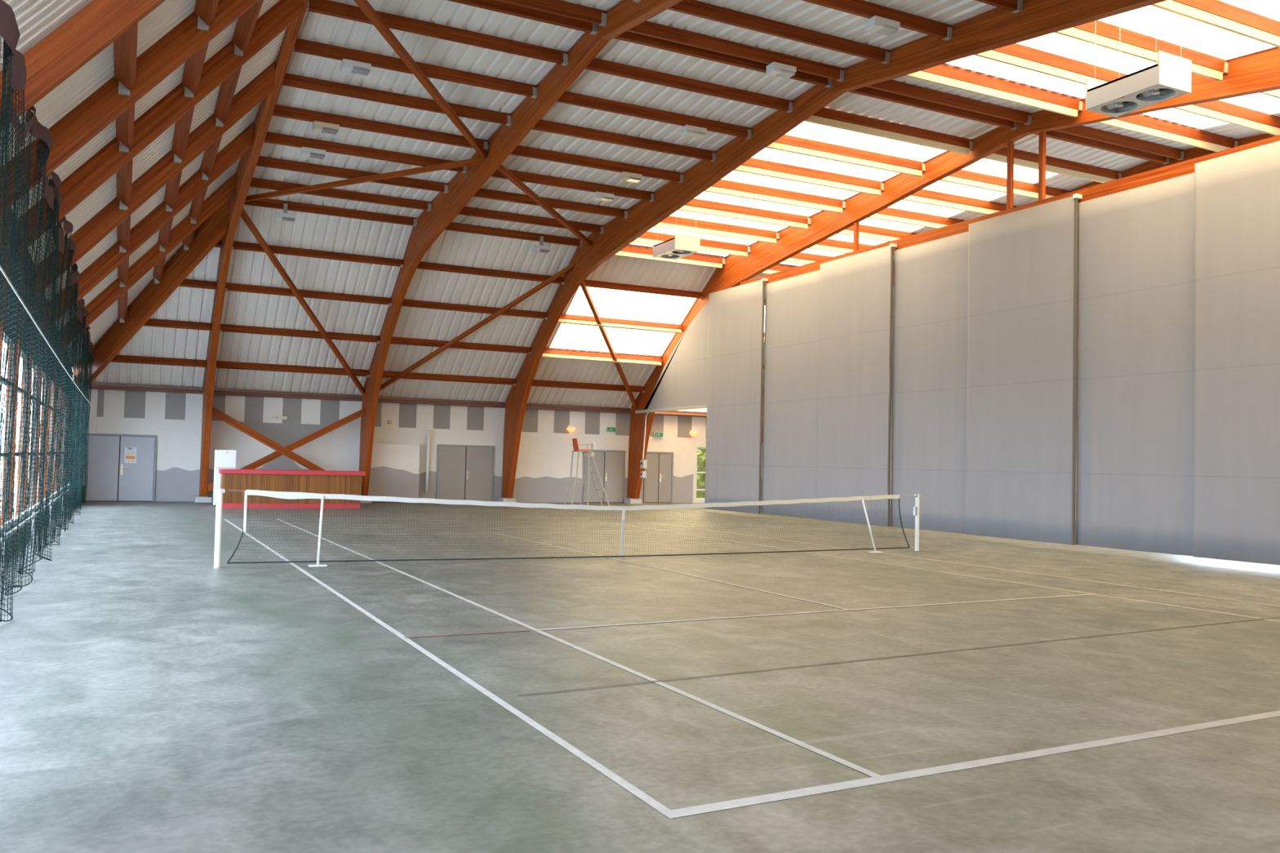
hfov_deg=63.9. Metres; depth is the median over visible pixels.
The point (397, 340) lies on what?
roof purlin
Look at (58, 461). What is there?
trim
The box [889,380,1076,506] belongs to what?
wall
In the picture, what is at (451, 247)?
ceiling
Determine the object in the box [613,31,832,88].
roof purlin
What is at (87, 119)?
rafter
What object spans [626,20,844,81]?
roof purlin
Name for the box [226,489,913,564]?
net
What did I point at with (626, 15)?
arch
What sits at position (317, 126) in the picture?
ceiling lamp
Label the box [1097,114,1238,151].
beam
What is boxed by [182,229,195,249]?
rafter noggin
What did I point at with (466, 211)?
roof purlin
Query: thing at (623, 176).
ceiling lamp
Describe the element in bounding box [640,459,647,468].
switch box
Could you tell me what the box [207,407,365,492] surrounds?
diagonal brace
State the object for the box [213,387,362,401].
rail
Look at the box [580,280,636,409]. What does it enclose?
diagonal brace
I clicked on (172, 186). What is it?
rafter noggin
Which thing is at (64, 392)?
window
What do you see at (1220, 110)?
beam
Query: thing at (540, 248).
ceiling lamp
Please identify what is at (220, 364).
purlin
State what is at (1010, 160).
strut
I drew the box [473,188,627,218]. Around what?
roof purlin
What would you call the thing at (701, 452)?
hedge
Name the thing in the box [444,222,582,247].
roof purlin
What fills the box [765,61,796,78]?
ceiling lamp
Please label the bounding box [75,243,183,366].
trim
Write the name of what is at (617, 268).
ceiling
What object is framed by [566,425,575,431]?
wall lamp
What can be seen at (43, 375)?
trim
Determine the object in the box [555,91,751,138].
roof purlin
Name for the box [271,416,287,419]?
emergency light
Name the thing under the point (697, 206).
roof purlin
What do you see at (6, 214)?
wall
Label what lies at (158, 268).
rafter noggin
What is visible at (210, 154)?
rafter noggin
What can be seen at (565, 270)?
diagonal brace
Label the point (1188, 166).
beam
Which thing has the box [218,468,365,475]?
countertop
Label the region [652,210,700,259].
heater
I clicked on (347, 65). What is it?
ceiling lamp
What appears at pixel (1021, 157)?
beam
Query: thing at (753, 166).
roof purlin
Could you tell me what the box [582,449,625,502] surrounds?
door
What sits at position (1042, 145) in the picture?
strut
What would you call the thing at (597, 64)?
roof purlin
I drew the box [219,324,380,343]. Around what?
purlin
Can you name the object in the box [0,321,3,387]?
trim
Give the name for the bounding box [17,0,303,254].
rafter
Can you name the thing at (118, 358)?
purlin
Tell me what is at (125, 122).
rafter noggin
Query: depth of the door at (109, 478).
34.06 m
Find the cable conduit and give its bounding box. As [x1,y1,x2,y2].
[642,412,648,458]
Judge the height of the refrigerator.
1.780 m
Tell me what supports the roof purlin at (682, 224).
attached to the arch at (996, 28)
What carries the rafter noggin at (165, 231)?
attached to the rafter at (183, 229)
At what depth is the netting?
12.09 m
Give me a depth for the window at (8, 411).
15.46 m
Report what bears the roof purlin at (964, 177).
attached to the arch at (1259, 72)
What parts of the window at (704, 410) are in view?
eave rail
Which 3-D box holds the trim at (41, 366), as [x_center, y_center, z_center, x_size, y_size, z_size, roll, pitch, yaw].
[-11.810,0.242,20.038,0.140,2.900,0.130,2,-2,-27]
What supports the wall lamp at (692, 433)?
attached to the wall at (543, 471)
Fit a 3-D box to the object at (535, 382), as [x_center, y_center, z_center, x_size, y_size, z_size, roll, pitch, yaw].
[-2.178,-1.581,40.216,5.238,0.271,0.218,2,-2,-27]
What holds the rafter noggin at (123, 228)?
attached to the rafter at (111, 216)
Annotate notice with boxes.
[124,446,137,463]
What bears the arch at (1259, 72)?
on the floor
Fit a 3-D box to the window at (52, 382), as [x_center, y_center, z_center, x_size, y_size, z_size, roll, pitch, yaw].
[-13.509,0.321,23.380,0.062,2.900,2.340,2,-2,-27]
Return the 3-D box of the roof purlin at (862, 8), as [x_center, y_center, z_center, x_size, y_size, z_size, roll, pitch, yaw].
[3.309,-7.309,17.611,5.288,0.253,0.145,2,-2,-27]
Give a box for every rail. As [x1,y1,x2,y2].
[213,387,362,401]
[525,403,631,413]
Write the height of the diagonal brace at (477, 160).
0.590 m
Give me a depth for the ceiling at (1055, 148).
26.74 m
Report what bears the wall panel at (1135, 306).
hanging from the beam at (1188, 166)
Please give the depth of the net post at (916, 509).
20.94 m
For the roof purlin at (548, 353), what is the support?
attached to the arch at (996, 28)
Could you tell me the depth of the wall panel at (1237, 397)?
19.08 m
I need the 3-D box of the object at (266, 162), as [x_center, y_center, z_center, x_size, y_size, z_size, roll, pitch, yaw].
[-7.596,-6.661,27.137,5.138,0.253,0.145,2,-2,-27]
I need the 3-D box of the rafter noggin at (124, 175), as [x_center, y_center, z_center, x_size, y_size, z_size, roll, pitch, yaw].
[-8.679,-4.209,17.271,0.238,0.416,3.407,2,-2,-27]
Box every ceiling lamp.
[274,203,296,222]
[300,146,325,159]
[311,120,339,134]
[340,58,371,75]
[531,235,551,253]
[591,191,614,201]
[618,171,642,182]
[680,124,706,137]
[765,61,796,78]
[865,15,900,35]
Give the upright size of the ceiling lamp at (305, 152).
0.250 m
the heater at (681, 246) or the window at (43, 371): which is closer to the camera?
the window at (43, 371)
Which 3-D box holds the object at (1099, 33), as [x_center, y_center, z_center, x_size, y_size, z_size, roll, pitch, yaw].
[8.934,-6.941,18.593,5.238,0.394,0.145,2,-2,-27]
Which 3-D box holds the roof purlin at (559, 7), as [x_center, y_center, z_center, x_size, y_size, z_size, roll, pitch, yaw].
[-2.937,-7.692,17.974,5.138,0.257,0.146,2,-2,-27]
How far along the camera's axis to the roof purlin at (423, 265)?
33.75 m
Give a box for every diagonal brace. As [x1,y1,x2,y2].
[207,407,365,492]
[212,406,324,470]
[240,208,364,396]
[244,156,482,201]
[353,0,486,159]
[379,262,574,391]
[497,164,591,246]
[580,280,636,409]
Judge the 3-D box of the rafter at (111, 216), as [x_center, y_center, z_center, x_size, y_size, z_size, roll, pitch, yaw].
[-8.935,-4.713,19.143,3.870,4.984,0.140,2,-2,-27]
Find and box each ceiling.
[0,0,287,386]
[213,0,622,397]
[378,0,997,402]
[526,46,1276,408]
[725,112,1279,378]
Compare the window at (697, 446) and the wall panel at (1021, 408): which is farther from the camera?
the window at (697, 446)
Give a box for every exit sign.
[605,426,616,431]
[653,431,663,436]
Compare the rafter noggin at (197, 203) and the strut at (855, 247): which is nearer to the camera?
the rafter noggin at (197, 203)
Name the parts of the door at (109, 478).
handle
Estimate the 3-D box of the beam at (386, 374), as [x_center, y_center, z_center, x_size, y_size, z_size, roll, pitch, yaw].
[-7.064,-1.778,37.754,5.288,0.271,0.218,2,-2,-27]
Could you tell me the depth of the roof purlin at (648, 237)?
34.01 m
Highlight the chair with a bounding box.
[564,438,609,506]
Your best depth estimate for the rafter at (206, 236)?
30.28 m
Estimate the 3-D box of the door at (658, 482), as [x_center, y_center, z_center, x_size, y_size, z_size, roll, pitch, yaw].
[0.789,2.138,43.147,1.366,2.145,0.120,2,-2,-27]
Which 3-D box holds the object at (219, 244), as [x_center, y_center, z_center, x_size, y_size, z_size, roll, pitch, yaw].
[-12.518,-5.381,30.045,0.516,0.250,0.218,2,-2,-27]
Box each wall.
[0,207,72,560]
[69,388,762,502]
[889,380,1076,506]
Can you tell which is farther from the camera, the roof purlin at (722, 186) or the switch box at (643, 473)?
the switch box at (643, 473)
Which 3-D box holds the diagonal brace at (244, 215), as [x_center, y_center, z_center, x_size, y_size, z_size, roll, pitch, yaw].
[-10.611,-3.694,32.895,0.130,4.924,8.756,1,-2,10]
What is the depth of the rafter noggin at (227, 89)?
18.46 m
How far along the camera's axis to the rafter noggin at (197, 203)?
25.39 m
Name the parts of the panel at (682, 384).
rail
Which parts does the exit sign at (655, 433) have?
green panel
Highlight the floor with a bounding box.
[0,501,1279,852]
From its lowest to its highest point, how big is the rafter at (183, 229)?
4.984 m
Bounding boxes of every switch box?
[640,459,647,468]
[640,471,646,477]
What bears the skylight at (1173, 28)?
attached to the ceiling at (617, 268)
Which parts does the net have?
cord, cord, cord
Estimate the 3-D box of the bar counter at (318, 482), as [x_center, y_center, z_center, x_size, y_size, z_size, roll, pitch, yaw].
[-10.968,1.974,32.427,4.330,1.190,0.810,2,-2,-27]
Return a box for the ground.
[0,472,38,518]
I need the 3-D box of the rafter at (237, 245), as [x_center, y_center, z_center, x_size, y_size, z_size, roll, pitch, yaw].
[-9.806,-5.261,31.411,5.138,0.271,0.218,2,-2,-27]
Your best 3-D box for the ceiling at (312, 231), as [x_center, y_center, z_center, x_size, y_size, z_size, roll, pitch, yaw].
[-3.177,-4.711,18.212,5.350,6.355,41.350,2,-2,-27]
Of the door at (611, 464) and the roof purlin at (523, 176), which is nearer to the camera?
the roof purlin at (523, 176)
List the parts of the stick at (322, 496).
foot plate, rod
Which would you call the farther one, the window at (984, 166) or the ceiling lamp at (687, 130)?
the window at (984, 166)
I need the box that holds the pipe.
[0,484,68,576]
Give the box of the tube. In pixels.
[425,430,430,491]
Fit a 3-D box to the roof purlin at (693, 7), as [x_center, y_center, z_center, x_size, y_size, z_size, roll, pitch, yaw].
[2.546,-7.412,19.133,5.288,0.253,0.145,2,-2,-27]
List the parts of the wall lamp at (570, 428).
lamp shade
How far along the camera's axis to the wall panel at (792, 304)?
32.01 m
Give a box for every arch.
[192,0,309,502]
[359,0,682,502]
[497,0,1166,502]
[623,47,1279,503]
[761,133,1275,444]
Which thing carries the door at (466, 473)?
in the wall at (543, 471)
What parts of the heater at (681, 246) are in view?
plate, casing, plate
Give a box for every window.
[0,328,14,535]
[13,346,27,525]
[28,362,39,515]
[40,371,47,500]
[47,378,53,492]
[53,395,59,498]
[60,391,66,486]
[549,285,696,355]
[654,308,764,417]
[695,446,706,499]
[780,158,1057,266]
[1143,93,1279,128]
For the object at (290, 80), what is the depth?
22.45 m
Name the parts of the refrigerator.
door, freezer door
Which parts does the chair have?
leg, leg, backrest, leg, seat, leg, cross plate, ladder rail, ladder rail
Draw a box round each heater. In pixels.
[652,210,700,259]
[1085,7,1191,117]
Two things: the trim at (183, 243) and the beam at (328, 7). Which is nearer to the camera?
the beam at (328, 7)
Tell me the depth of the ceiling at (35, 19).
18.89 m
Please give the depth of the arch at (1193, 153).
26.76 m
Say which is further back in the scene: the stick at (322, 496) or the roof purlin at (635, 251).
the roof purlin at (635, 251)
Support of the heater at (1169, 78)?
hanging from the skylight at (1173, 28)
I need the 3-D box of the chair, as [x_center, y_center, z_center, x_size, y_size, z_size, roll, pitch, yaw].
[-1.941,1.721,38.206,1.597,2.532,0.739,2,-2,-27]
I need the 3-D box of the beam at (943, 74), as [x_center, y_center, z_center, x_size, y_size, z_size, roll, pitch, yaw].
[7.431,-7.145,21.592,5.238,0.394,0.145,2,-2,-27]
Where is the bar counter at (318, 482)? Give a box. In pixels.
[218,468,365,508]
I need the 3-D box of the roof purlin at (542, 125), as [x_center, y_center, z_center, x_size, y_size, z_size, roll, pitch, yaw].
[-0.447,-6.995,25.040,5.288,0.253,0.145,2,-2,-27]
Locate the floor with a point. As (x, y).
(958, 693)
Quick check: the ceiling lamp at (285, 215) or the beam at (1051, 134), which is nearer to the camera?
the beam at (1051, 134)
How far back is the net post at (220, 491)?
14.98 m
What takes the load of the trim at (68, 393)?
attached to the wall at (6, 214)
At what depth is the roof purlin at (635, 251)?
35.30 m
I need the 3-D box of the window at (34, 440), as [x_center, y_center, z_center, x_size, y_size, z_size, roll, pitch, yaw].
[-11.256,0.214,18.918,0.062,2.900,2.340,2,-2,-27]
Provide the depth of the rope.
9.94 m
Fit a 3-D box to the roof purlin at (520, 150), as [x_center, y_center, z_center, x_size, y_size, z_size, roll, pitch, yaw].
[-1.216,-6.819,26.552,5.288,0.253,0.145,2,-2,-27]
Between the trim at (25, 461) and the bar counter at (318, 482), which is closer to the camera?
the trim at (25, 461)
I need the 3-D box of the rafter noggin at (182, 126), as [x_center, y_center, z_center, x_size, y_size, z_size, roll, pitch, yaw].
[-7.880,-5.178,17.698,0.238,0.416,3.407,2,-2,-27]
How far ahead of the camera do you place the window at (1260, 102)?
23.12 m
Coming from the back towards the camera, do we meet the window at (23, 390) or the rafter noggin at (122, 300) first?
the rafter noggin at (122, 300)
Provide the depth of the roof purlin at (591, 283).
36.35 m
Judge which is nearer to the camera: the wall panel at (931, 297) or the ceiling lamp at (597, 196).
the wall panel at (931, 297)
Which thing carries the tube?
attached to the wall at (543, 471)
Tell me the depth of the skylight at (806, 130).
28.01 m
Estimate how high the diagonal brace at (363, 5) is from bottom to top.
0.652 m
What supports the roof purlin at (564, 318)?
attached to the arch at (996, 28)
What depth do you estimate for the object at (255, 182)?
28.72 m
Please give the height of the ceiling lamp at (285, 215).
0.470 m
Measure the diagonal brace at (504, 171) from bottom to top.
0.608 m
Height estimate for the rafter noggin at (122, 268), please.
0.438 m
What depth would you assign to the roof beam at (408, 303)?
34.98 m
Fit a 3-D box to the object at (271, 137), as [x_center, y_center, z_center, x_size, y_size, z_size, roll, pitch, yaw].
[-6.827,-6.837,25.625,5.138,0.253,0.145,2,-2,-27]
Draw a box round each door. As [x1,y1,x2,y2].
[81,433,157,501]
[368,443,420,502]
[435,444,494,501]
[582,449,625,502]
[643,451,673,502]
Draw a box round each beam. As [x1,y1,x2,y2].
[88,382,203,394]
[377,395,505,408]
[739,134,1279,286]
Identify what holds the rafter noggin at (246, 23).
attached to the rafter at (77, 187)
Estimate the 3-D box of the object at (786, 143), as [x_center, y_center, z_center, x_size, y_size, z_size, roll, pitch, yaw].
[5.184,-6.899,26.032,5.238,0.394,0.145,2,-2,-27]
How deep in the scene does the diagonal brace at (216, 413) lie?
35.13 m
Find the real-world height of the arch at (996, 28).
10.067 m
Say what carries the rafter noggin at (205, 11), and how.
attached to the rafter at (87, 119)
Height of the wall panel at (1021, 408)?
7.670 m
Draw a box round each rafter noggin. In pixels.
[113,22,137,95]
[115,103,134,152]
[116,158,133,210]
[116,215,130,253]
[117,257,128,287]
[117,290,128,322]
[152,256,165,283]
[157,217,173,251]
[164,170,182,212]
[171,106,194,163]
[181,42,208,97]
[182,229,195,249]
[188,186,207,223]
[194,0,218,31]
[200,134,222,180]
[213,65,242,127]
[231,0,263,56]
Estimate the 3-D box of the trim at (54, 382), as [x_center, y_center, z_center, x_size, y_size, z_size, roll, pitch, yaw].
[-14.063,0.348,24.500,0.140,2.900,0.130,2,-2,-27]
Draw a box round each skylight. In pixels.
[630,121,946,256]
[946,0,1279,97]
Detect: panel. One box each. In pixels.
[635,300,708,413]
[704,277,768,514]
[760,270,819,519]
[815,243,897,526]
[890,231,968,533]
[965,193,1082,545]
[1075,173,1194,555]
[1193,140,1279,565]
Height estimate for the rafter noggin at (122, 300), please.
0.507 m
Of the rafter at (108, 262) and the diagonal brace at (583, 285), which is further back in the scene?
the diagonal brace at (583, 285)
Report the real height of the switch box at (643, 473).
0.260 m
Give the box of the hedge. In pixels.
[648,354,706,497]
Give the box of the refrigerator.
[213,449,236,506]
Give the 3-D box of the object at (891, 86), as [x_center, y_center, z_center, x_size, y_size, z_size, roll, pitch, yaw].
[6.791,-7.301,22.875,5.238,0.257,0.146,2,-2,-27]
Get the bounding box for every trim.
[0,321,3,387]
[0,339,20,531]
[15,354,32,521]
[28,365,42,512]
[37,375,50,506]
[46,382,56,502]
[53,386,62,491]
[60,393,69,486]
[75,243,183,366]
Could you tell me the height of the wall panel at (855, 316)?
7.670 m
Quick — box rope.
[0,265,94,408]
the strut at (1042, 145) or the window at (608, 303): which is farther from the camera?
the window at (608, 303)
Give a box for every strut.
[853,222,859,251]
[1006,142,1013,208]
[1038,131,1045,200]
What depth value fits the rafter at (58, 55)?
9.84 m
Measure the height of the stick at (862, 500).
1.065 m
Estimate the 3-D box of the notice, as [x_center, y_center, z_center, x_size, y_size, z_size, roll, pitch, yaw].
[-16.977,0.951,34.203,0.360,0.540,0.006,2,-2,-27]
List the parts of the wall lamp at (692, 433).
lamp shade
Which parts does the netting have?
cord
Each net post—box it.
[213,488,225,568]
[913,493,919,551]
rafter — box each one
[0,0,165,126]
[0,0,259,213]
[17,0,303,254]
[35,62,275,296]
[48,123,253,328]
[58,173,235,350]
[72,200,228,401]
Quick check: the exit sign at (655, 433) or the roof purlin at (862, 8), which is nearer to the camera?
the roof purlin at (862, 8)
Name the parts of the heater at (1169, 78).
plate, casing, plate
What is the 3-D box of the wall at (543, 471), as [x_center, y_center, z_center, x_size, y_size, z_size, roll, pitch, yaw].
[-4.539,1.121,40.596,31.671,3.960,0.320,2,-2,-27]
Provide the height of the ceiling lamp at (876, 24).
0.250 m
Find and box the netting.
[0,0,93,622]
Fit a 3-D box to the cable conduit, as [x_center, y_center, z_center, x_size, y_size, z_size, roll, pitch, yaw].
[1.238,-1.512,39.180,0.056,5.548,4.722,2,-2,-27]
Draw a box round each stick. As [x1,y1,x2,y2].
[308,495,327,566]
[861,498,882,552]
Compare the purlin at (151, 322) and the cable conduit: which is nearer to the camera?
the purlin at (151, 322)
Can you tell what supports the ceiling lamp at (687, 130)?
attached to the roof purlin at (571, 98)
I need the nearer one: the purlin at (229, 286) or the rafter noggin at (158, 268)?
the rafter noggin at (158, 268)
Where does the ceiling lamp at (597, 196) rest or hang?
attached to the roof purlin at (523, 176)
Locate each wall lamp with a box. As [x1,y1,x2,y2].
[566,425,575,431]
[688,430,697,436]
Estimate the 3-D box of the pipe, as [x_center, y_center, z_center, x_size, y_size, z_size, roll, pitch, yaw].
[-10.296,1.704,17.339,0.090,0.675,28.920,2,-2,-27]
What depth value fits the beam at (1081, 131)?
25.46 m
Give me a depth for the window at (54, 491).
26.59 m
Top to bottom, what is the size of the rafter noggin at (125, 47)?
0.340 m

